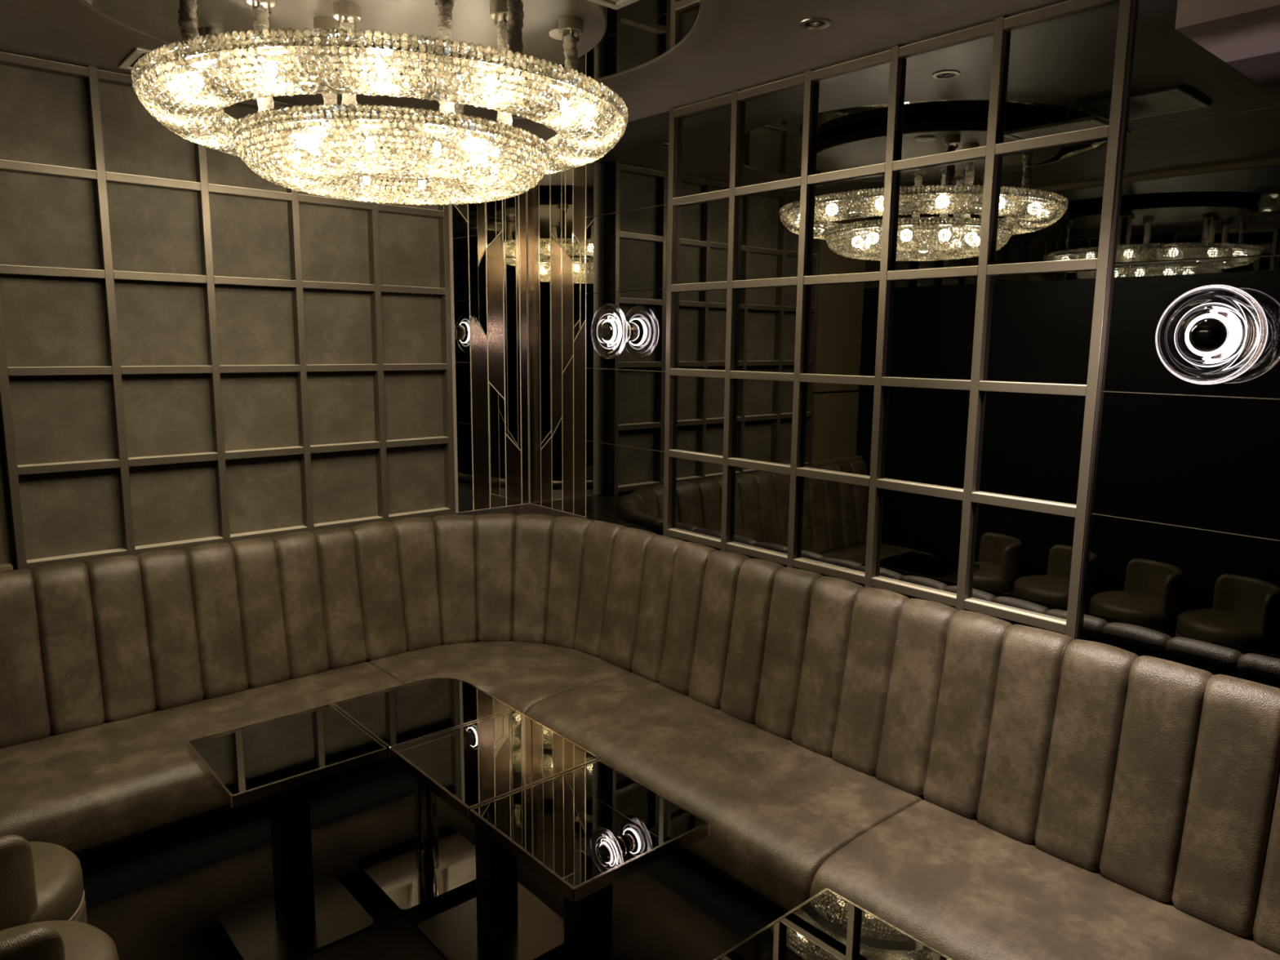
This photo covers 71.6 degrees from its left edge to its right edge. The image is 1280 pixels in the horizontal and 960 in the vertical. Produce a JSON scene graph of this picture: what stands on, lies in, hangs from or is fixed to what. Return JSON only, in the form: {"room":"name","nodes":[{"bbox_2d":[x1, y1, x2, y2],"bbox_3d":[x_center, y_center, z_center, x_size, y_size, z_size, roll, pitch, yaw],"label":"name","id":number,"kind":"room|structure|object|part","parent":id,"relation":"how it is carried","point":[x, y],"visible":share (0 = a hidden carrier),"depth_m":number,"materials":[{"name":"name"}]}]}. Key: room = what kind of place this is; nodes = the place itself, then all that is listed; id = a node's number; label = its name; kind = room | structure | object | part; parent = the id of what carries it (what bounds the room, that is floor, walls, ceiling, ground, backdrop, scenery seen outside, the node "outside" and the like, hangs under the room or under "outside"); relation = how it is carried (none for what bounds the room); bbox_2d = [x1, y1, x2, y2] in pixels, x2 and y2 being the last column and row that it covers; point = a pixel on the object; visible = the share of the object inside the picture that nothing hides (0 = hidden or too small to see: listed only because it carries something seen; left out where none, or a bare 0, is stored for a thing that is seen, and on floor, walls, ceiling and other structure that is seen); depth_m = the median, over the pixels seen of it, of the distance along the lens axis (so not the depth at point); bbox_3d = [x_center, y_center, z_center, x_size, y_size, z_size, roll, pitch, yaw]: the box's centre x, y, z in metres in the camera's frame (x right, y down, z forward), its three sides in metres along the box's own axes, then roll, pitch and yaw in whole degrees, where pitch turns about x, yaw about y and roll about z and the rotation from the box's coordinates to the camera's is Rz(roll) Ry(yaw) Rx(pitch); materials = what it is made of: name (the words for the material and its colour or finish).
{"room":"entertainment venue","nodes":[
{"label":"entertainment venue","id":0,"kind":"room"},
{"bbox_2d":[0,409,16,569],"bbox_3d":[-2.464,-0.055,2.849,0.691,3.120,0.089,-7,12,-41],"label":"wall","id":1,"kind":"structure","parent":0,"point":[6,542],"depth_m":3.06,"materials":[{"name":"brown paint"}]},
{"bbox_2d":[0,64,444,559],"bbox_3d":[-1.563,-0.166,3.624,1.694,3.120,0.094,-7,12,-41],"label":"wall","id":2,"kind":"structure","parent":0,"point":[46,220],"depth_m":3.36,"materials":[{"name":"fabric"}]},
{"bbox_2d":[0,562,13,571],"bbox_3d":[-2.430,0.789,2.919,0.677,0.950,0.054,-7,12,-41],"label":"trim","id":3,"kind":"structure","parent":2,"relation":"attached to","point":[7,566],"depth_m":3.04,"materials":[{"name":"brown paint"}]},
{"bbox_2d":[0,51,455,570],"bbox_3d":[-1.512,-0.604,3.501,1.696,1.733,0.050,-7,12,-41],"label":"lattice","id":4,"kind":"object","parent":2,"relation":"attached to","point":[93,76],"visible":0.76,"depth_m":3.39,"materials":[{"name":"brown metal"}]},
{"bbox_2d":[455,503,597,520],"bbox_3d":[-0.589,0.222,3.952,0.833,0.018,0.880,-7,12,-41],"label":"trim","id":5,"kind":"structure","parent":2,"relation":"attached to","point":[526,508],"depth_m":4.33,"materials":[{"name":"brown wood"}]},
{"bbox_2d":[86,793,743,959],"bbox_3d":[0.281,1.518,1.687,3.024,0.060,6.480,-7,12,-41],"label":"floor","id":6,"kind":"structure","parent":0,"point":[175,918],"depth_m":2.73,"materials":[{"name":"carpet"}]},
{"bbox_2d":[0,834,87,930],"bbox_3d":[-1.601,1.091,2.172,0.415,0.600,0.415,-7,12,-41],"label":"stool","id":7,"kind":"object","parent":6,"relation":"on","point":[40,882],"visible":0.79,"depth_m":2.10,"materials":[{"name":"leather"}]},
{"bbox_3d":[-1.615,0.948,2.026,0.386,0.274,0.166,2,9,7],"label":"backrest","id":8,"kind":"part","parent":7,"relation":"part of","materials":[{"name":"leather"}]},
{"bbox_3d":[-1.601,1.024,2.162,0.413,0.106,0.413,-7,12,-41],"label":"seat","id":9,"kind":"part","parent":7,"relation":"part of","materials":[{"name":"leather"}]},
{"bbox_2d":[0,920,119,959],"bbox_3d":[-1.323,1.142,1.857,0.415,0.600,0.415,-7,12,-41],"label":"stool","id":10,"kind":"object","parent":6,"relation":"on","point":[57,940],"visible":1,"depth_m":1.90,"materials":[{"name":"leather"}]},
{"bbox_3d":[-1.336,1.000,1.711,0.386,0.274,0.166,2,9,7],"label":"backrest","id":11,"kind":"part","parent":10,"relation":"part of","materials":[{"name":"leather"}]},
{"bbox_2d":[0,526,414,908],"bbox_3d":[-1.635,0.773,3.075,1.614,0.951,0.715,-7,12,-41],"label":"sofa","id":12,"kind":"object","parent":6,"relation":"on","point":[109,665],"visible":0.92,"depth_m":3.12,"materials":[{"name":"beige leather"}]},
{"bbox_3d":[-1.823,0.680,3.280,1.613,0.683,0.134,-7,12,-41],"label":"frame","id":13,"kind":"part","parent":12,"relation":"part of","materials":[{"name":"beige leather"}]},
{"bbox_3d":[-1.590,0.962,3.050,1.612,0.200,0.574,-7,12,-41],"label":"seat","id":14,"kind":"part","parent":12,"relation":"part of","materials":[{"name":"beige leather"}]},
{"bbox_2d":[186,703,387,959],"bbox_3d":[-1.029,1.046,2.616,0.430,0.564,0.418,-7,12,-41],"label":"pedestal table","id":15,"kind":"object","parent":6,"relation":"on","point":[306,914],"visible":1,"depth_m":2.58,"materials":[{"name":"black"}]},
{"bbox_3d":[-1.026,0.772,2.574,0.415,0.009,0.403,-7,12,-41],"label":"glass","id":16,"kind":"part","parent":15,"relation":"part of","materials":[{"name":"grey"}]},
{"bbox_3d":[-1.026,0.782,2.576,0.430,0.031,0.418,-7,12,-41],"label":"edge frame","id":17,"kind":"part","parent":15,"relation":"part of","materials":[{"name":"beige"}]},
{"bbox_3d":[-1.031,1.319,2.658,0.350,0.012,0.350,-7,12,-41],"label":"plate","id":18,"kind":"part","parent":15,"relation":"part of","materials":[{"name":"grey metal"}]},
{"bbox_2d":[332,677,515,912],"bbox_3d":[-0.701,1.005,2.899,0.431,0.564,0.418,-7,12,-41],"label":"pedestal table","id":19,"kind":"object","parent":6,"relation":"on","point":[415,873],"visible":0.87,"depth_m":2.88,"materials":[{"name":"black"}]},
{"bbox_3d":[-0.704,1.278,2.942,0.350,0.012,0.350,-7,12,-41],"label":"plate","id":20,"kind":"part","parent":19,"relation":"part of","materials":[{"name":"silver metal"}]},
{"bbox_3d":[-0.698,0.732,2.857,0.416,0.009,0.403,-7,12,-41],"label":"glass","id":21,"kind":"part","parent":19,"relation":"part of","materials":[{"name":"grey"}]},
{"bbox_3d":[-0.698,0.742,2.859,0.431,0.031,0.418,-7,12,-41],"label":"edge frame","id":22,"kind":"part","parent":19,"relation":"part of","materials":[{"name":"beige"}]},
{"bbox_2d":[391,710,600,959],"bbox_3d":[-0.417,1.058,2.577,0.428,0.564,0.438,-7,12,-41],"label":"pedestal table","id":23,"kind":"object","parent":6,"relation":"on","point":[468,766],"visible":0.88,"depth_m":2.55,"materials":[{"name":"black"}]},
{"bbox_3d":[-0.420,1.331,2.619,0.350,0.012,0.350,-7,12,-41],"label":"plate","id":24,"kind":"part","parent":23,"relation":"part of","materials":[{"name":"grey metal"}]},
{"bbox_3d":[-0.415,0.784,2.535,0.414,0.009,0.424,-7,12,-41],"label":"glass","id":25,"kind":"part","parent":23,"relation":"part of","materials":[{"name":"grey"}]},
{"bbox_3d":[-0.415,0.795,2.536,0.428,0.031,0.438,-7,12,-41],"label":"edge frame","id":26,"kind":"part","parent":23,"relation":"part of","materials":[{"name":"black metal"}]},
{"bbox_2d":[350,513,657,715],"bbox_3d":[-0.583,0.670,3.813,0.950,0.951,0.976,-7,12,-41],"label":"sofa","id":27,"kind":"object","parent":6,"relation":"on","point":[528,610],"visible":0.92,"depth_m":3.88,"materials":[{"name":"beige leather"}]},
{"bbox_3d":[-0.571,0.591,3.934,1.357,0.683,0.458,1,9,5],"label":"frame","id":28,"kind":"part","parent":27,"relation":"part of","materials":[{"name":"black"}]},
{"bbox_3d":[-0.591,0.865,3.743,0.809,0.200,0.833,-7,12,-41],"label":"seat","id":29,"kind":"part","parent":27,"relation":"part of","materials":[{"name":"beige leather"}]},
{"bbox_2d":[470,760,709,959],"bbox_3d":[-0.131,1.112,2.246,0.419,0.564,0.434,-7,12,-41],"label":"pedestal table","id":30,"kind":"object","parent":6,"relation":"on","point":[584,829],"visible":1,"depth_m":2.18,"materials":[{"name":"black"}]},
{"bbox_3d":[-0.128,0.838,2.204,0.404,0.009,0.420,-7,12,-41],"label":"glass","id":31,"kind":"part","parent":30,"relation":"part of","materials":[{"name":"grey"}]},
{"bbox_2d":[525,534,958,939],"bbox_3d":[0.268,0.799,3.029,0.715,0.951,1.342,-7,12,-41],"label":"sofa","id":32,"kind":"object","parent":6,"relation":"on","point":[792,712],"visible":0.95,"depth_m":2.90,"materials":[{"name":"beige leather"}]},
{"bbox_3d":[0.213,0.986,3.010,0.574,0.200,1.339,-7,12,-41],"label":"seat","id":33,"kind":"part","parent":32,"relation":"part of","materials":[{"name":"beige leather"}]},
{"bbox_3d":[0.485,0.714,3.206,0.134,0.683,1.340,-7,12,-41],"label":"frame","id":34,"kind":"part","parent":32,"relation":"part of","materials":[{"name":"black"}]},
{"bbox_2d":[713,888,953,959],"bbox_3d":[0.383,1.206,1.668,0.424,0.564,0.430,-7,12,-41],"label":"pedestal table","id":35,"kind":"object","parent":6,"relation":"on","point":[826,926],"visible":1,"depth_m":1.76,"materials":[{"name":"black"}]},
{"bbox_2d":[809,609,1279,959],"bbox_3d":[1.263,0.983,1.903,0.715,0.951,1.686,-7,12,-41],"label":"sofa","id":36,"kind":"object","parent":6,"relation":"on","point":[1084,799],"visible":0.98,"depth_m":2.22,"materials":[{"name":"beige leather"}]},
{"bbox_3d":[1.208,1.170,1.884,0.574,0.200,1.684,-7,12,-41],"label":"seat","id":37,"kind":"part","parent":36,"relation":"part of","materials":[{"name":"beige leather"}]},
{"bbox_3d":[1.480,0.898,2.080,0.134,0.683,1.685,-7,12,-41],"label":"frame","id":38,"kind":"part","parent":36,"relation":"part of","materials":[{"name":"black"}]},
{"bbox_2d":[456,191,529,513],"bbox_3d":[-0.713,-0.275,4.388,0.601,3.120,0.048,-7,12,-41],"label":"wall","id":39,"kind":"structure","parent":0,"point":[526,191],"depth_m":4.42,"materials":[{"name":"grey"}]},
{"bbox_2d":[448,186,528,513],"bbox_3d":[-0.738,-0.714,4.260,0.475,1.732,0.002,-7,12,-41],"label":"panel","id":40,"kind":"object","parent":39,"relation":"attached to","point":[488,270],"visible":0.72,"depth_m":4.29,"materials":[{"name":"brown metal"}]},
{"bbox_2d":[0,0,1069,140],"bbox_3d":[0.294,-1.127,1.267,2.988,0.017,6.480,-7,12,-41],"label":"ceiling","id":41,"kind":"structure","parent":0,"point":[731,45],"depth_m":2.70,"materials":[{"name":"paint"}]},
{"bbox_2d":[118,47,164,75],"bbox_3d":[-1.593,-1.402,3.005,0.254,0.008,0.262,-7,12,-41],"label":"ceiling vent","id":42,"kind":"object","parent":41,"relation":"in","point":[128,63],"visible":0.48,"depth_m":2.92,"materials":[{"name":"grey metal"}]},
{"bbox_2d":[195,0,607,79],"bbox_3d":[-0.645,-1.279,2.410,1.111,0.058,1.111,-7,12,-41],"label":"ceiling disc","id":43,"kind":"object","parent":41,"relation":"attached to","point":[472,21],"visible":0.42,"depth_m":2.40,"materials":[{"name":"paint"}]},
{"bbox_2d":[131,0,627,205],"bbox_3d":[-0.680,-1.039,2.485,1.293,0.440,1.294,9,12,44],"label":"chandelier","id":44,"kind":"object","parent":43,"relation":"hanging from","point":[299,148],"visible":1,"depth_m":2.15,"materials":[{"name":"clear glass"}]},
{"bbox_3d":[-0.946,-1.181,2.202,0.008,0.017,0.008,-7,12,-41],"label":"screw knob","id":45,"kind":"part","parent":44,"relation":"part of","materials":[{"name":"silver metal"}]},
{"bbox_3d":[-0.934,-1.186,2.237,0.008,0.017,0.008,-7,12,-41],"label":"screw knob","id":46,"kind":"part","parent":44,"relation":"part of","materials":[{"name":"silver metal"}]},
{"bbox_3d":[-0.816,-0.910,1.966,0.023,0.038,0.023,-7,12,-41],"label":"light bulb","id":47,"kind":"part","parent":44,"relation":"part of","materials":[{"name":"white glass"}]},
{"bbox_3d":[-0.842,-0.858,2.293,0.023,0.038,0.023,-7,12,-41],"label":"light bulb","id":48,"kind":"part","parent":44,"relation":"part of","materials":[{"name":"white glass"}]},
{"bbox_3d":[-0.762,-1.194,2.301,0.008,0.017,0.008,-7,12,-41],"label":"screw knob","id":49,"kind":"part","parent":44,"relation":"part of","materials":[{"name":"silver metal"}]},
{"bbox_3d":[-0.750,-1.200,2.336,0.008,0.017,0.008,-7,12,-41],"label":"screw knob","id":50,"kind":"part","parent":44,"relation":"part of","materials":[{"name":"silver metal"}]},
{"bbox_3d":[-0.683,-0.848,2.241,0.023,0.038,0.023,-7,12,-41],"label":"light bulb","id":51,"kind":"part","parent":44,"relation":"part of","materials":[{"name":"white glass"}]},
{"bbox_3d":[-0.571,-0.907,1.961,0.023,0.038,0.023,-7,12,-41],"label":"light bulb","id":52,"kind":"part","parent":44,"relation":"part of","materials":[{"name":"white glass"}]},
{"bbox_3d":[-0.524,-0.854,2.292,0.023,0.038,0.023,-7,12,-41],"label":"light bulb","id":53,"kind":"part","parent":44,"relation":"part of","materials":[{"name":"white glass"}]},
{"bbox_3d":[-0.348,-0.920,2.061,0.023,0.038,0.023,-7,12,-41],"label":"light bulb","id":54,"kind":"part","parent":44,"relation":"part of","materials":[{"name":"white glass"}]},
{"bbox_3d":[-0.375,-1.192,2.309,0.008,0.017,0.008,-7,12,-41],"label":"screw knob","id":55,"kind":"part","parent":44,"relation":"part of","materials":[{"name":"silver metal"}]},
{"bbox_3d":[-0.350,-1.187,2.281,0.008,0.017,0.008,-7,12,-41],"label":"screw knob","id":56,"kind":"part","parent":44,"relation":"part of","materials":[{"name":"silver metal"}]},
{"bbox_2d":[548,28,579,40],"bbox_3d":[-0.213,-1.257,2.508,0.089,0.007,0.089,-7,12,-41],"label":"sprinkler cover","id":57,"kind":"object","parent":43,"relation":"attached to","point":[553,33],"visible":0.47,"depth_m":2.50,"materials":[{"name":"white plastic"}]},
{"bbox_2d":[586,0,639,9],"bbox_3d":[-0.073,-1.158,2.001,0.348,0.014,0.358,-7,12,-41],"label":"ceiling vent","id":58,"kind":"object","parent":43,"relation":"attached to","point":[614,4],"visible":1,"depth_m":2.20,"materials":[{"name":"white ceramic"}]},
{"bbox_2d":[511,113,525,119],"bbox_3d":[-0.491,-1.489,3.633,0.091,0.005,0.091,-7,12,-41],"label":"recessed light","id":59,"kind":"object","parent":41,"relation":"in","point":[513,115],"visible":0.4,"depth_m":3.66,"materials":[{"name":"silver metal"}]},
{"bbox_2d":[799,17,831,30],"bbox_3d":[0.504,-1.313,2.559,0.091,0.005,0.091,-7,12,-41],"label":"recessed light","id":60,"kind":"object","parent":41,"relation":"in","point":[812,24],"visible":1,"depth_m":2.56,"materials":[{"name":"silver metal"}]},
{"bbox_2d":[1174,0,1279,62],"bbox_3d":[2.144,-0.938,1.004,0.335,0.239,2.652,-7,12,-41],"label":"ceiling","id":61,"kind":"structure","parent":41,"relation":"attached to","point":[1231,30],"depth_m":1.89,"materials":[{"name":"grey paint"}]},
{"bbox_2d":[586,106,1279,678],"bbox_3d":[1.475,0.072,2.280,0.113,3.120,6.144,-7,12,-41],"label":"wall","id":62,"kind":"structure","parent":0,"point":[1275,106],"depth_m":2.25,"materials":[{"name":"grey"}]},
{"bbox_2d":[527,151,586,517],"bbox_3d":[-0.400,-0.708,4.244,0.009,1.732,0.469,-7,12,-41],"label":"panel","id":63,"kind":"object","parent":62,"relation":"attached to","point":[557,217],"visible":0.84,"depth_m":4.24,"materials":[{"name":"brown mirror"}]},
{"bbox_2d":[586,0,1279,688],"bbox_3d":[1.601,0.050,2.039,0.007,2.519,5.625,-7,12,-41],"label":"mirror","id":64,"kind":"object","parent":62,"relation":"attached to","point":[1209,187],"visible":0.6,"depth_m":2.62,"materials":[{"name":"grey mirror"}]},
{"bbox_2d":[591,303,631,359],"bbox_3d":[-0.107,-0.640,3.828,0.108,0.236,0.236,-7,12,-41],"label":"sconce","id":65,"kind":"object","parent":64,"relation":"attached to","point":[611,331],"visible":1,"depth_m":3.79,"materials":[{"name":"white"}]},
{"bbox_3d":[-0.093,-0.642,3.840,0.072,0.112,0.112,-7,12,-41],"label":"stem","id":66,"kind":"part","parent":65,"relation":"part of","materials":[{"name":"silver metal"}]},
{"bbox_2d":[662,0,1132,639],"bbox_3d":[0.677,-0.505,3.006,0.024,1.733,1.708,-7,12,-41],"label":"lattice","id":67,"kind":"object","parent":64,"relation":"attached to","point":[998,28],"visible":0.93,"depth_m":2.81,"materials":[{"name":"brown metal"}]},
{"bbox_2d":[1155,284,1268,384],"bbox_3d":[1.385,-0.349,2.142,0.108,0.236,0.236,-7,12,-41],"label":"sconce","id":68,"kind":"object","parent":64,"relation":"attached to","point":[1215,334],"visible":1,"depth_m":2.10,"materials":[{"name":"white"}]},
{"bbox_2d":[586,368,1279,541],"bbox_3d":[1.600,-0.009,2.028,0.006,0.338,5.624,-7,12,-41],"label":"trim","id":69,"kind":"structure","parent":62,"relation":"attached to","point":[594,368],"depth_m":2.29,"materials":[{"name":"brown metal"}]},
{"bbox_2d":[1075,0,1135,639],"bbox_3d":[1.241,-0.405,2.370,0.019,1.727,0.001,-7,12,-41],"label":"trim","id":70,"kind":"structure","parent":62,"relation":"attached to","point":[1133,6],"depth_m":2.36,"materials":[{"name":"brown metal"}]}
]}

